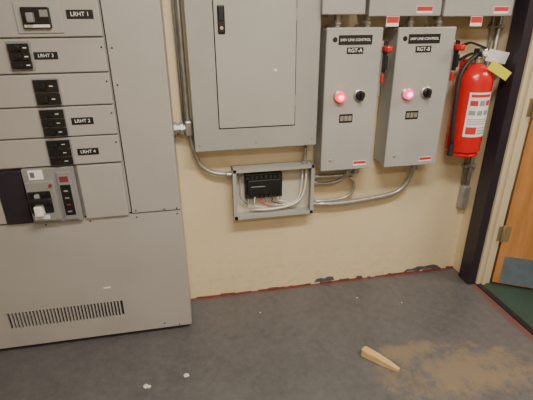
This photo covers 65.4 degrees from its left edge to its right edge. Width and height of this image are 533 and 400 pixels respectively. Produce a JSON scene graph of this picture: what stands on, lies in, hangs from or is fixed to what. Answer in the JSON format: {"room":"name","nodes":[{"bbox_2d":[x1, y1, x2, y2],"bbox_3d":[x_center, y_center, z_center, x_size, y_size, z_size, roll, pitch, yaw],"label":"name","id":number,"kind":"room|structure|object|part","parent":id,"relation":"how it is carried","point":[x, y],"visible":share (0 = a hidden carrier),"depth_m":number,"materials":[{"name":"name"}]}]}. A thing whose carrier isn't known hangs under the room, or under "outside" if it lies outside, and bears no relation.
{"room":"electrical room","nodes":[
{"label":"electrical room","id":0,"kind":"room"},
{"bbox_2d":[0,268,532,399],"bbox_3d":[-0.672,1.612,0.443,4.965,0.100,4.600,-5,24,-10],"label":"floor","id":1,"kind":"structure","parent":0,"point":[447,338],"depth_m":2.18,"materials":[{"name":"paint"}]},
{"bbox_2d":[0,0,191,349],"bbox_3d":[-1.272,-0.273,1.853,1.678,2.250,0.357,-5,24,-10],"label":"switchboard","id":2,"kind":"object","parent":1,"relation":"on","point":[93,244],"visible":1,"depth_m":1.90,"materials":[{"name":"grey paint"}]},
{"bbox_3d":[-0.986,-0.577,1.665,0.090,0.112,0.004,-5,24,-10],"label":"breaker plate","id":3,"kind":"part","parent":2,"relation":"part of","materials":[{"name":"black plastic"}]},
{"bbox_3d":[-1.025,0.012,1.863,0.020,0.075,0.021,-5,24,-10],"label":"breaker lever arm","id":4,"kind":"part","parent":2,"relation":"part of","materials":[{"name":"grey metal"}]},
{"bbox_3d":[-0.892,-0.714,1.625,0.170,0.115,0.005,-5,24,-10],"label":"breaker plate","id":5,"kind":"part","parent":2,"relation":"part of","materials":[{"name":"grey paint"}]},
{"bbox_3d":[-1.008,0.006,1.844,0.097,0.024,0.025,-5,24,-10],"label":"breaker lever","id":6,"kind":"part","parent":2,"relation":"part of","materials":[{"name":"black plastic"}]},
{"bbox_2d":[8,300,124,328],"bbox_3d":[-1.044,0.598,2.179,0.565,0.098,0.015,-5,24,-10],"label":"vent","id":7,"kind":"object","parent":2,"relation":"attached to","point":[97,310],"depth_m":2.18,"materials":[{"name":"grey metal"}]},
{"bbox_2d":[143,297,401,388],"bbox_3d":[0.068,0.712,2.375,1.559,0.007,0.299,-11,25,-23],"label":"crumbs","id":8,"kind":"object","parent":1,"relation":"on","point":[145,386],"visible":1,"depth_m":1.99,"materials":[{"name":"white"}]},
{"bbox_2d":[361,346,399,371],"bbox_3d":[0.579,0.806,2.106,0.200,0.038,0.054,18,29,36],"label":"wedge","id":9,"kind":"object","parent":1,"relation":"on","point":[368,353],"visible":1,"depth_m":2.10,"materials":[{"name":"brown wood"}]},
{"bbox_2d":[475,283,532,334],"bbox_3d":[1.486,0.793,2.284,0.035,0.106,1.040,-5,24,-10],"label":"threshold strip","id":10,"kind":"object","parent":1,"relation":"on","point":[499,302],"visible":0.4,"depth_m":2.48,"materials":[{"name":"black plastic"}]},
{"bbox_2d":[162,0,497,298],"bbox_3d":[-1.081,-0.686,1.984,5.065,2.900,0.120,-5,24,-10],"label":"wall","id":11,"kind":"structure","parent":0,"point":[419,225],"depth_m":2.57,"materials":[{"name":"beige paint"}]},
{"bbox_2d":[171,0,231,177],"bbox_3d":[-0.336,-0.935,1.912,0.287,1.797,0.074,-5,24,-10],"label":"conduit","id":12,"kind":"object","parent":11,"relation":"attached to","point":[186,125],"visible":0.97,"depth_m":2.08,"materials":[{"name":"metal"}]},
{"bbox_2d":[183,0,320,151],"bbox_3d":[-0.064,-0.857,1.974,0.639,1.234,0.146,-5,24,-10],"label":"electrical panelboard","id":13,"kind":"object","parent":11,"relation":"attached to","point":[254,64],"visible":1,"depth_m":2.01,"materials":[{"name":"grey paint"}]},
{"bbox_3d":[-0.049,-0.807,1.932,0.387,0.942,0.007,-5,24,-10],"label":"door","id":14,"kind":"part","parent":13,"relation":"part of","materials":[{"name":"paint"}]},
{"bbox_2d":[231,161,314,219],"bbox_3d":[0.036,-0.058,2.369,0.462,0.296,0.092,-5,24,-10],"label":"box","id":15,"kind":"object","parent":11,"relation":"attached to","point":[283,188],"visible":1,"depth_m":2.38,"materials":[{"name":"grey paint"}]},
{"bbox_3d":[0.029,-0.074,2.406,0.448,0.282,0.010,-5,24,-10],"label":"plate","id":16,"kind":"part","parent":15,"relation":"part of","materials":[{"name":"paint"}]},
{"bbox_2d":[302,145,307,163],"bbox_3d":[0.216,-0.265,2.315,0.033,0.127,0.033,4,24,11],"label":"stub","id":17,"kind":"object","parent":15,"relation":"on","point":[304,161],"visible":0.87,"depth_m":2.31,"materials":[{"name":"metal"}]},
{"bbox_2d":[314,165,418,205],"bbox_3d":[0.579,-0.097,2.446,0.646,0.272,0.081,-5,24,-10],"label":"conduit","id":18,"kind":"object","parent":15,"relation":"attached to","point":[335,201],"visible":0.75,"depth_m":2.46,"materials":[{"name":"metal"}]},
{"bbox_2d":[196,266,452,297],"bbox_3d":[0.433,0.540,2.755,1.776,0.013,0.014,-5,24,-10],"label":"baseboard","id":19,"kind":"structure","parent":11,"relation":"attached to","point":[447,267],"depth_m":2.74,"materials":[{"name":"red paint"}]},
{"bbox_2d":[315,276,333,281],"bbox_3d":[0.382,0.523,2.744,0.140,0.035,0.001,-5,24,-10],"label":"chip","id":20,"kind":"object","parent":11,"relation":"attached to","point":[328,277],"visible":1,"depth_m":2.75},
{"bbox_2d":[321,0,365,26],"bbox_3d":[0.346,-1.172,1.912,0.212,0.696,0.168,-5,24,-10],"label":"enclosure","id":21,"kind":"object","parent":11,"relation":"attached to","point":[338,8],"visible":0.99,"depth_m":1.94,"materials":[{"name":"grey paint"}]},
{"bbox_2d":[314,24,392,170],"bbox_3d":[0.437,-0.520,2.184,0.323,0.744,0.218,-5,24,-10],"label":"enclosure","id":22,"kind":"object","parent":11,"relation":"attached to","point":[352,60],"visible":1,"depth_m":2.11,"materials":[{"name":"grey paint"}]},
{"bbox_3d":[0.412,-0.423,2.154,0.072,0.044,0.002,-5,24,-10],"label":"rating plate","id":23,"kind":"part","parent":22,"relation":"part of","materials":[{"name":"black plastic"}]},
{"bbox_2d":[356,91,364,100],"bbox_3d":[0.477,-0.528,2.103,0.048,0.048,0.019,-5,24,-10],"label":"switch","id":24,"kind":"object","parent":22,"relation":"attached to","point":[360,95],"depth_m":2.09,"materials":[{"name":"black plastic"}]},
{"bbox_3d":[0.480,-0.522,2.088,0.012,0.044,0.021,-5,24,-10],"label":"selector handle","id":25,"kind":"part","parent":22,"relation":"part of","materials":[{"name":"black plastic"}]},
{"bbox_3d":[0.587,-0.719,2.088,0.010,0.148,0.067,-5,24,-10],"label":"lever arm","id":26,"kind":"part","parent":22,"relation":"part of","materials":[{"name":"black plastic"}]},
{"bbox_2d":[359,0,441,26],"bbox_3d":[0.654,-1.197,1.963,0.374,0.696,0.172,-5,24,-10],"label":"enclosure","id":27,"kind":"object","parent":11,"relation":"attached to","point":[392,9],"visible":0.97,"depth_m":2.00,"materials":[{"name":"grey paint"}]},
{"bbox_2d":[374,24,465,166],"bbox_3d":[0.810,-0.548,2.250,0.348,0.746,0.218,-5,24,-10],"label":"enclosure","id":28,"kind":"object","parent":11,"relation":"attached to","point":[417,76],"visible":1,"depth_m":2.18,"materials":[{"name":"grey paint"}]},
{"bbox_3d":[0.776,-0.454,2.217,0.072,0.044,0.002,-5,24,-10],"label":"rating plate","id":29,"kind":"part","parent":28,"relation":"part of","materials":[{"name":"black plastic"}]},
{"bbox_2d":[423,88,431,97],"bbox_3d":[0.841,-0.559,2.166,0.048,0.048,0.019,-5,24,-10],"label":"switch","id":30,"kind":"object","parent":28,"relation":"attached to","point":[427,92],"depth_m":2.16,"materials":[{"name":"black plastic"}]},
{"bbox_3d":[0.844,-0.553,2.152,0.012,0.044,0.021,-5,24,-10],"label":"selector handle","id":31,"kind":"part","parent":28,"relation":"part of","materials":[{"name":"black plastic"}]},
{"bbox_3d":[0.971,-0.651,2.183,0.010,0.045,0.024,-5,24,-10],"label":"lever red","id":32,"kind":"part","parent":28,"relation":"part of","materials":[{"name":"plastic"}]},
{"bbox_3d":[0.972,-0.751,2.155,0.010,0.148,0.067,-5,24,-10],"label":"lever arm","id":33,"kind":"part","parent":28,"relation":"part of","materials":[{"name":"black plastic"}]},
{"bbox_2d":[405,264,438,270],"bbox_3d":[1.075,0.466,2.865,0.270,0.032,0.001,-5,24,-10],"label":"chip","id":34,"kind":"object","parent":11,"relation":"attached to","point":[432,265],"visible":1,"depth_m":2.87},
{"bbox_2d":[434,0,513,25],"bbox_3d":[1.042,-1.229,2.031,0.380,0.697,0.172,-5,24,-10],"label":"enclosure","id":35,"kind":"object","parent":11,"relation":"attached to","point":[476,9],"visible":0.93,"depth_m":2.07,"materials":[{"name":"grey paint"}]},
{"bbox_2d":[444,42,511,156],"bbox_3d":[1.138,-0.559,2.313,0.283,0.610,0.220,-5,24,-10],"label":"fire extinguisher","id":36,"kind":"object","parent":11,"relation":"attached to","point":[473,86],"visible":1,"depth_m":2.22,"materials":[{"name":"red metal"}]},
{"bbox_3d":[1.085,-0.761,2.201,0.130,0.041,0.028,-5,24,-10],"label":"carry handle","id":37,"kind":"part","parent":36,"relation":"part of","materials":[{"name":"black plastic"}]},
{"bbox_2d":[465,127,476,134],"bbox_3d":[1.119,-0.378,2.274,0.056,0.040,0.004,3,24,8],"label":"print","id":38,"kind":"object","parent":36,"relation":"on","point":[468,130],"depth_m":2.27},
{"bbox_2d":[468,111,475,115],"bbox_3d":[1.107,-0.468,2.236,0.033,0.025,0.001,6,24,14],"label":"print","id":39,"kind":"object","parent":36,"relation":"on","point":[470,113],"depth_m":2.24,"materials":[{"name":"grey paper"}]},
{"bbox_2d":[470,101,478,105],"bbox_3d":[1.110,-0.515,2.216,0.040,0.028,0.002,5,24,12],"label":"print","id":40,"kind":"object","parent":36,"relation":"on","point":[472,103],"depth_m":2.22},
{"bbox_3d":[1.092,-0.812,2.180,0.135,0.038,0.026,-5,24,-10],"label":"squeeze lever","id":41,"kind":"part","parent":36,"relation":"part of","materials":[{"name":"black plastic"}]},
{"bbox_2d":[472,94,489,97],"bbox_3d":[1.146,-0.554,2.207,0.110,0.015,0.018,-5,24,-10],"label":"print","id":42,"kind":"object","parent":36,"relation":"on","point":[473,95],"depth_m":2.20},
{"bbox_2d":[456,16,504,208],"bbox_3d":[1.256,-0.925,2.276,0.075,2.130,0.049,-5,24,-10],"label":"conduit","id":43,"kind":"object","parent":11,"relation":"attached to","point":[464,191],"visible":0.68,"depth_m":2.57,"materials":[{"name":"metal"}]},
{"bbox_2d":[453,0,532,281],"bbox_3d":[1.791,0.028,0.277,0.123,2.900,4.600,-5,24,-10],"label":"wall","id":44,"kind":"structure","parent":0,"point":[507,20],"depth_m":2.56,"materials":[{"name":"beige paint"}]},
{"bbox_2d":[459,0,532,284],"bbox_3d":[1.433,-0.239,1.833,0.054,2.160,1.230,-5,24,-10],"label":"post","id":45,"kind":"object","parent":44,"relation":"attached to","point":[521,28],"visible":1,"depth_m":2.36,"materials":[{"name":"metal"}]},
{"bbox_2d":[496,226,502,240],"bbox_3d":[1.453,0.209,2.584,0.028,0.100,0.002,-5,24,-10],"label":"hinge","id":46,"kind":"object","parent":44,"relation":"attached to","point":[501,227],"depth_m":2.58,"materials":[{"name":"gold metal"}]},
{"bbox_2d":[475,33,532,284],"bbox_3d":[1.412,-0.424,2.312,0.094,2.120,0.014,-5,24,-10],"label":"door frame","id":47,"kind":"structure","parent":44,"relation":"attached to","point":[529,62],"depth_m":2.41,"materials":[{"name":"beige paint"}]},
{"bbox_2d":[503,227,511,241],"bbox_3d":[1.495,0.212,2.578,0.034,0.100,0.002,7,25,18],"label":"hinge plate","id":48,"kind":"object","parent":44,"relation":"attached to","point":[508,229],"visible":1,"depth_m":2.58,"materials":[{"name":"gold metal"}]},
{"bbox_3d":[1.495,0.212,2.578,0.034,0.100,0.002,7,25,18],"label":"plate","id":49,"kind":"part","parent":48,"relation":"part of","materials":[{"name":"metal"}]},
{"bbox_2d":[491,118,532,287],"bbox_3d":[1.897,-0.375,2.197,0.884,2.088,0.044,7,25,18],"label":"door leaf","id":50,"kind":"structure","parent":44,"relation":"in","point":[519,216],"depth_m":2.52,"materials":[{"name":"brown wood"}]},
{"bbox_2d":[499,256,532,287],"bbox_3d":[1.896,0.495,2.550,0.805,0.195,0.002,7,25,18],"label":"kick plate","id":51,"kind":"object","parent":50,"relation":"attached to","point":[516,271],"visible":1,"depth_m":2.64,"materials":[{"name":"metal"}]},
{"bbox_2d":[526,98,532,116],"bbox_3d":[1.447,-0.507,2.275,0.028,0.100,0.002,-5,24,-10],"label":"hinge","id":52,"kind":"object","parent":44,"relation":"attached to","point":[530,106],"depth_m":2.28,"materials":[{"name":"gold metal"}]},
{"bbox_2d":[500,226,506,241],"bbox_3d":[1.471,0.211,2.579,0.018,0.110,0.018,-5,24,-10],"label":"barrel","id":53,"kind":"object","parent":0,"point":[504,227],"depth_m":2.57,"materials":[{"name":"gold metal"}]},
{"bbox_2d":[483,189,532,327],"bbox_3d":[2.865,1.075,1.618,2.400,0.096,5.800,-5,24,-10],"label":"floor","id":54,"kind":"structure","parent":0,"point":[519,299],"depth_m":2.61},
{"bbox_2d":[512,118,529,188],"bbox_3d":[2.327,-1.453,3.688,2.335,2.900,0.100,-5,24,-10],"label":"wall","id":55,"kind":"structure","parent":0,"point":[529,118],"depth_m":4.10,"materials":[{"name":"beige paint"}]}
]}

